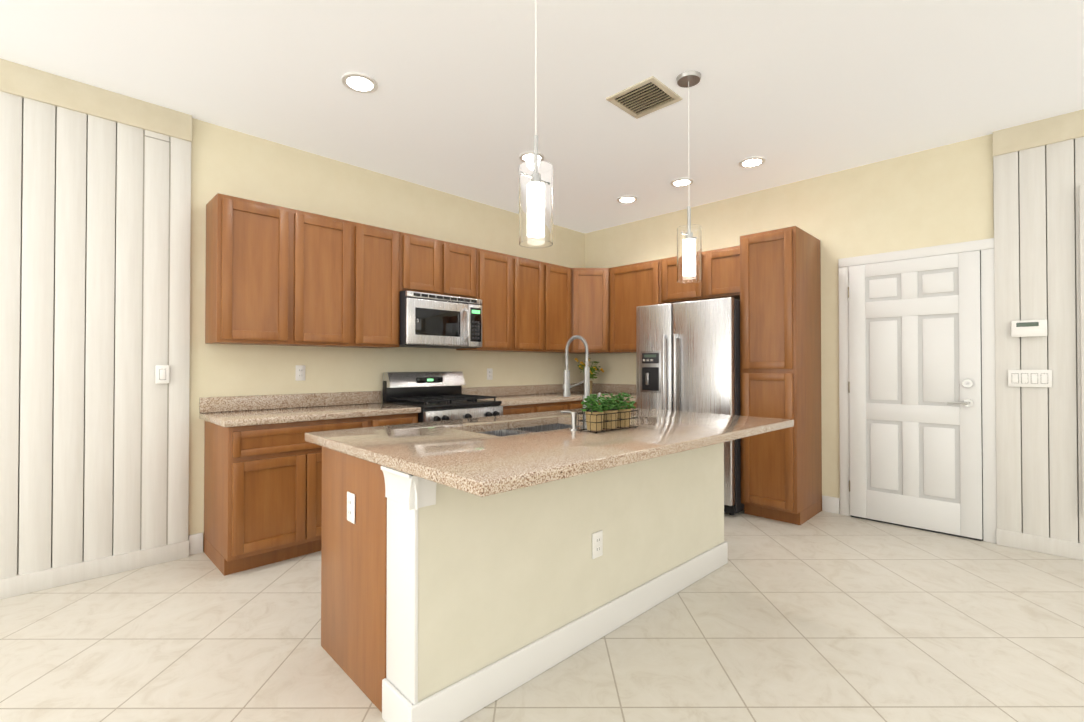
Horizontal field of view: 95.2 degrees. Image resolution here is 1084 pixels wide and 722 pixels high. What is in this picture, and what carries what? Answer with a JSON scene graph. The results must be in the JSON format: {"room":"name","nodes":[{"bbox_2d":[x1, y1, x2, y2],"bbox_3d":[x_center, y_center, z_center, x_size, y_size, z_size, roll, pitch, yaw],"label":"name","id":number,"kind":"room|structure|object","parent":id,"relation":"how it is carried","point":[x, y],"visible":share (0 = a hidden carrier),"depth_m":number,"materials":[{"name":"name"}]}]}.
{"room":"kitchen","nodes":[
{"label":"kitchen","id":0,"kind":"room"},
{"bbox_2d":[188,118,584,551],"bbox_3d":[-2.368,-0.166,3.215,0.120,2.840,8.320,-1,-1,45],"label":"wall","id":1,"kind":"structure","parent":0,"point":[227,161],"depth_m":3.83,"materials":[{"name":"paint"}]},
{"bbox_2d":[0,58,191,599],"bbox_3d":[-3.755,-0.181,1.703,0.043,2.839,4.210,-1,-1,45],"label":"wall","id":2,"kind":"structure","parent":1,"relation":"attached to","point":[95,214],"depth_m":2.85,"materials":[{"name":"beige wood"}]},
{"bbox_2d":[155,365,169,383],"bbox_3d":[-2.352,0.083,3.069,0.010,0.114,0.070,-1,-1,45],"label":"light switch panel","id":3,"kind":"object","parent":2,"relation":"attached to","point":[162,374],"visible":1,"depth_m":3.06,"materials":[{"name":"white plastic"}]},
{"bbox_2d":[188,533,202,554],"bbox_3d":[-2.252,1.189,3.220,0.015,0.130,0.079,-1,-1,45],"label":"baseboard","id":4,"kind":"structure","parent":1,"relation":"attached to","point":[195,543],"depth_m":3.21,"materials":[{"name":"white wood"}]},
{"bbox_2d":[295,365,304,380],"bbox_3d":[-1.800,0.089,3.691,0.008,0.114,0.070,-1,-1,45],"label":"electrical outlet","id":5,"kind":"object","parent":1,"relation":"attached to","point":[300,373],"visible":1,"depth_m":3.69,"materials":[{"name":"white plastic"}]},
{"bbox_2d":[205,193,399,347],"bbox_3d":[-1.670,-0.572,3.595,0.334,0.920,1.238,-1,-1,45],"label":"upper cabinet","id":6,"kind":"object","parent":1,"relation":"attached to","point":[279,275],"visible":1,"depth_m":3.37,"materials":[{"name":"brown wood"}]},
{"bbox_2d":[400,232,475,298],"bbox_3d":[-0.964,-0.790,4.308,0.334,0.470,0.760,-1,-1,45],"label":"upper cabinet","id":7,"kind":"object","parent":1,"relation":"attached to","point":[433,266],"visible":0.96,"depth_m":4.16,"materials":[{"name":"brown wood"}]},
{"bbox_2d":[399,290,481,348],"bbox_3d":[-0.914,-0.336,4.253,0.472,0.431,0.752,-1,-1,45],"label":"microwave","id":8,"kind":"object","parent":7,"relation":"attached to","point":[428,320],"visible":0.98,"depth_m":4.08,"materials":[{"name":"grey metal"}]},
{"bbox_2d":[456,248,515,351],"bbox_3d":[-0.543,-0.560,4.728,0.334,0.920,0.429,-1,-1,45],"label":"upper cabinet","id":9,"kind":"object","parent":1,"relation":"attached to","point":[495,271],"depth_m":4.63,"materials":[{"name":"brown wood"}]},
{"bbox_2d":[487,368,492,379],"bbox_3d":[-0.523,0.132,4.974,0.008,0.114,0.070,-1,-1,45],"label":"electrical outlet","id":10,"kind":"object","parent":1,"relation":"attached to","point":[489,373],"visible":1,"depth_m":4.97,"materials":[{"name":"white plastic"}]},
{"bbox_2d":[516,256,547,351],"bbox_3d":[-0.241,-0.557,5.032,0.334,0.920,0.428,-1,-1,45],"label":"upper cabinet","id":11,"kind":"object","parent":1,"relation":"attached to","point":[526,304],"depth_m":4.95,"materials":[{"name":"brown wood"}]},
{"bbox_2d":[540,263,570,352],"bbox_3d":[0.061,-0.554,5.336,0.334,0.920,0.429,-1,-1,45],"label":"upper cabinet","id":12,"kind":"object","parent":1,"relation":"attached to","point":[559,277],"depth_m":5.24,"materials":[{"name":"brown wood"}]},
{"bbox_2d":[568,268,613,353],"bbox_3d":[0.525,-0.551,5.609,0.606,0.920,0.606,-1,-1,45],"label":"upper cabinet","id":13,"kind":"object","parent":1,"relation":"attached to","point":[590,306],"visible":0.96,"depth_m":5.38,"materials":[{"name":"brown wood"}]},
{"bbox_2d":[0,510,1083,721],"bbox_3d":[0.327,1.277,0.520,7.720,0.100,8.320,-1,-1,45],"label":"floor","id":14,"kind":"structure","parent":0,"point":[822,616],"depth_m":2.17,"materials":[{"name":"tile"}]},
{"bbox_2d":[204,413,417,575],"bbox_3d":[-1.570,0.820,3.480,0.619,0.874,1.236,-1,-1,45],"label":"base cabinet","id":15,"kind":"object","parent":14,"relation":"on","point":[263,495],"visible":0.44,"depth_m":3.02,"materials":[{"name":"brown wood"}]},
{"bbox_2d":[199,391,420,426],"bbox_3d":[-1.572,0.312,3.466,0.643,0.140,1.266,-1,-1,45],"label":"countertop","id":16,"kind":"structure","parent":15,"relation":"on","point":[232,411],"depth_m":3.42,"materials":[{"name":"stone"}]},
{"bbox_2d":[383,372,502,422],"bbox_3d":[-0.806,0.679,4.136,0.723,1.170,0.756,-1,-1,45],"label":"range","id":17,"kind":"object","parent":14,"relation":"on","point":[437,396],"visible":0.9,"depth_m":4.12,"materials":[{"name":"silver metal"}]},
{"bbox_2d":[503,404,538,414],"bbox_3d":[-0.434,0.832,4.622,0.619,0.874,0.450,-1,-1,45],"label":"base cabinet","id":18,"kind":"object","parent":14,"relation":"on","point":[529,408],"depth_m":4.44,"materials":[{"name":"brown wood"}]},
{"bbox_2d":[462,383,635,405],"bbox_3d":[0.298,0.327,4.918,1.246,0.140,1.894,-1,-1,45],"label":"countertop","id":19,"kind":"structure","parent":18,"relation":"on","point":[524,395],"depth_m":5.15,"materials":[{"name":"stone"}]},
{"bbox_2d":[575,358,603,392],"bbox_3d":[0.533,0.161,5.619,0.283,0.406,0.215,-1,-1,45],"label":"flower vase","id":20,"kind":"object","parent":19,"relation":"on","point":[581,365],"visible":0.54,"depth_m":5.58,"materials":[{"name":"green plant"}]},
{"bbox_2d":[316,444,727,721],"bbox_3d":[0.078,0.812,2.612,0.872,0.874,2.180,-1,-1,45],"label":"kitchen island","id":21,"kind":"object","parent":14,"relation":"on","point":[464,575],"depth_m":1.91,"materials":[{"name":"paint"}]},
{"bbox_2d":[347,491,354,523],"bbox_3d":[-0.746,0.571,1.931,0.070,0.114,0.010,-1,-1,45],"label":"outlet","id":22,"kind":"object","parent":21,"relation":"attached to","point":[350,507],"visible":1,"depth_m":1.92,"materials":[{"name":"white plastic"}]},
{"bbox_2d":[305,408,793,503],"bbox_3d":[0.176,0.352,2.557,1.406,0.040,2.252,-1,-1,45],"label":"island countertop","id":23,"kind":"structure","parent":21,"relation":"on","point":[494,459],"depth_m":1.99,"materials":[{"name":"beige stone"}]},
{"bbox_2d":[561,411,577,430],"bbox_3d":[0.131,0.286,2.395,0.108,0.090,0.044,-1,-1,45],"label":"soap dispenser","id":24,"kind":"object","parent":23,"relation":"on","point":[573,414],"visible":0.94,"depth_m":2.36,"materials":[{"name":"silver metal"}]},
{"bbox_2d":[563,335,600,428],"bbox_3d":[0.202,0.101,2.511,0.188,0.462,0.135,-1,-1,45],"label":"faucet","id":25,"kind":"object","parent":23,"relation":"on","point":[567,386],"visible":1,"depth_m":2.46,"materials":[{"name":"silver metal"}]},
{"bbox_2d":[578,392,637,433],"bbox_3d":[0.319,0.242,2.388,0.338,0.170,0.125,1,-1,-42],"label":"basket","id":26,"kind":"object","parent":23,"relation":"on","point":[613,413],"visible":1,"depth_m":2.35,"materials":[{"name":"black metal"}]},
{"bbox_2d":[592,530,602,558],"bbox_3d":[0.249,0.824,2.223,0.010,0.114,0.070,-1,-1,45],"label":"outlet","id":27,"kind":"object","parent":21,"relation":"attached to","point":[597,544],"visible":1,"depth_m":2.22,"materials":[{"name":"white plastic"}]},
{"bbox_2d":[539,402,566,411],"bbox_3d":[-0.116,0.835,4.941,0.619,0.874,0.450,-1,-1,45],"label":"base cabinet","id":28,"kind":"object","parent":14,"relation":"on","point":[555,406],"depth_m":4.74,"materials":[{"name":"brown wood"}]},
{"bbox_2d":[567,400,591,409],"bbox_3d":[0.207,0.838,5.219,0.685,0.874,0.400,-1,-1,45],"label":"base cabinet","id":29,"kind":"object","parent":14,"relation":"on","point":[570,404],"depth_m":4.96,"materials":[{"name":"brown wood"}]},
{"bbox_2d":[636,297,743,514],"bbox_3d":[1.435,0.380,4.519,0.912,1.775,0.800,-1,-1,45],"label":"fridge","id":30,"kind":"object","parent":14,"relation":"on","point":[687,356],"visible":0.62,"depth_m":4.17,"materials":[{"name":"grey metal"}]},
{"bbox_2d":[740,226,821,524],"bbox_3d":[1.990,0.118,4.123,0.430,2.290,0.639,-1,-1,45],"label":"pantry cabinet","id":31,"kind":"object","parent":14,"relation":"on","point":[780,338],"visible":1,"depth_m":3.91,"materials":[{"name":"brown wood"}]},
{"bbox_2d":[0,0,1083,232],"bbox_3d":[0.327,-1.663,0.550,7.720,0.100,8.320,-1,-1,45],"label":"ceiling","id":32,"kind":"structure","parent":0,"point":[460,102],"depth_m":2.78,"materials":[{"name":"paint"}]},
{"bbox_2d":[341,72,377,93],"bbox_3d":[-1.037,-1.583,2.822,0.196,0.011,0.196,-1,-1,45],"label":"recessed light","id":33,"kind":"object","parent":32,"relation":"in","point":[358,82],"visible":0.98,"depth_m":2.82,"materials":[{"name":"white"}]},
{"bbox_2d":[519,151,543,161],"bbox_3d":[-0.078,-1.573,3.829,0.196,0.011,0.196,-1,-1,45],"label":"recessed light","id":34,"kind":"object","parent":32,"relation":"in","point":[526,156],"visible":0.69,"depth_m":3.81,"materials":[{"name":"white"}]},
{"bbox_2d":[519,0,552,247],"bbox_3d":[-0.024,-1.026,1.929,0.136,1.144,0.161,-1,-1,45],"label":"pendant light","id":35,"kind":"object","parent":32,"relation":"hanging from","point":[535,202],"visible":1,"depth_m":1.87,"materials":[{"name":"glass"}]},
{"bbox_2d":[617,195,636,202],"bbox_3d":[0.824,-1.563,4.793,0.196,0.011,0.196,-1,-1,45],"label":"recessed light","id":36,"kind":"object","parent":32,"relation":"in","point":[627,199],"visible":0.98,"depth_m":4.79,"materials":[{"name":"white"}]},
{"bbox_2d":[606,76,682,118],"bbox_3d":[0.617,-1.579,2.990,0.330,0.017,0.330,-1,-1,45],"label":"ceiling vent","id":37,"kind":"object","parent":32,"relation":"in","point":[651,94],"visible":0.96,"depth_m":2.98,"materials":[{"name":"beige metal"}]},
{"bbox_2d":[670,178,693,186],"bbox_3d":[1.228,-1.568,4.349,0.196,0.011,0.196,-1,-1,45],"label":"recessed light","id":38,"kind":"object","parent":32,"relation":"in","point":[681,182],"visible":0.94,"depth_m":4.35,"materials":[{"name":"white"}]},
{"bbox_2d":[676,71,701,282],"bbox_3d":[0.823,-1.017,2.772,0.136,1.144,0.161,-1,-1,45],"label":"pendant light","id":39,"kind":"object","parent":32,"relation":"hanging from","point":[689,252],"visible":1,"depth_m":2.72,"materials":[{"name":"glass"}]},
{"bbox_2d":[739,156,764,167],"bbox_3d":[1.661,-1.572,3.919,0.196,0.011,0.196,-1,-1,45],"label":"recessed light","id":40,"kind":"object","parent":32,"relation":"in","point":[751,162],"visible":0.98,"depth_m":3.91,"materials":[{"name":"white"}]},
{"bbox_2d":[585,134,993,497],"bbox_3d":[3.260,-0.164,3.400,7.600,2.840,0.120,-1,-1,45],"label":"wall","id":41,"kind":"structure","parent":0,"point":[940,195],"depth_m":4.12,"materials":[{"name":"paint"}]},
{"bbox_2d":[610,259,664,352],"bbox_3d":[1.064,-0.555,5.265,0.636,0.920,0.334,-1,-1,45],"label":"upper cabinet","id":42,"kind":"object","parent":41,"relation":"attached to","point":[633,286],"visible":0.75,"depth_m":5.19,"materials":[{"name":"brown wood"}]},
{"bbox_2d":[661,245,739,303],"bbox_3d":[1.617,-0.800,4.718,0.916,0.440,0.334,-1,-1,45],"label":"upper cabinet","id":43,"kind":"object","parent":41,"relation":"attached to","point":[720,273],"visible":0.65,"depth_m":4.56,"materials":[{"name":"brown wood"}]},
{"bbox_2d":[822,495,839,513],"bbox_3d":[2.411,1.199,4.134,0.130,0.130,0.015,-1,-1,45],"label":"baseboard","id":44,"kind":"structure","parent":41,"relation":"attached to","point":[831,504],"depth_m":4.12,"materials":[{"name":"white wood"}]},
{"bbox_2d":[848,250,982,539],"bbox_3d":[2.763,0.237,3.726,0.808,2.017,0.097,-1,-1,45],"label":"entry door","id":45,"kind":"structure","parent":41,"relation":"in","point":[915,413],"depth_m":3.71,"materials":[{"name":"white wood"}]},
{"bbox_2d":[838,238,996,542],"bbox_3d":[2.794,0.206,3.753,0.954,2.107,0.029,-1,-1,45],"label":"door frame","id":46,"kind":"structure","parent":41,"relation":"attached to","point":[985,247],"depth_m":3.47,"materials":[{"name":"white wood"}]},
{"bbox_2d":[993,109,1083,560],"bbox_3d":[4.498,-0.177,2.031,3.905,2.839,0.074,-1,-1,45],"label":"wall","id":47,"kind":"structure","parent":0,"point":[1038,186],"depth_m":3.25,"materials":[{"name":"beige wood"}]},
{"bbox_2d":[1011,319,1046,336],"bbox_3d":[3.217,-0.215,3.272,0.170,0.110,0.029,-1,-1,45],"label":"keypad","id":48,"kind":"object","parent":47,"relation":"attached to","point":[1028,328],"visible":0.98,"depth_m":3.26,"materials":[{"name":"white plastic"}]},
{"bbox_2d":[1008,370,1051,386],"bbox_3d":[3.224,0.115,3.275,0.208,0.114,0.010,-1,-1,45],"label":"light switch panel","id":49,"kind":"object","parent":47,"relation":"attached to","point":[1029,378],"visible":1,"depth_m":3.27,"materials":[{"name":"white plastic"}]}
]}

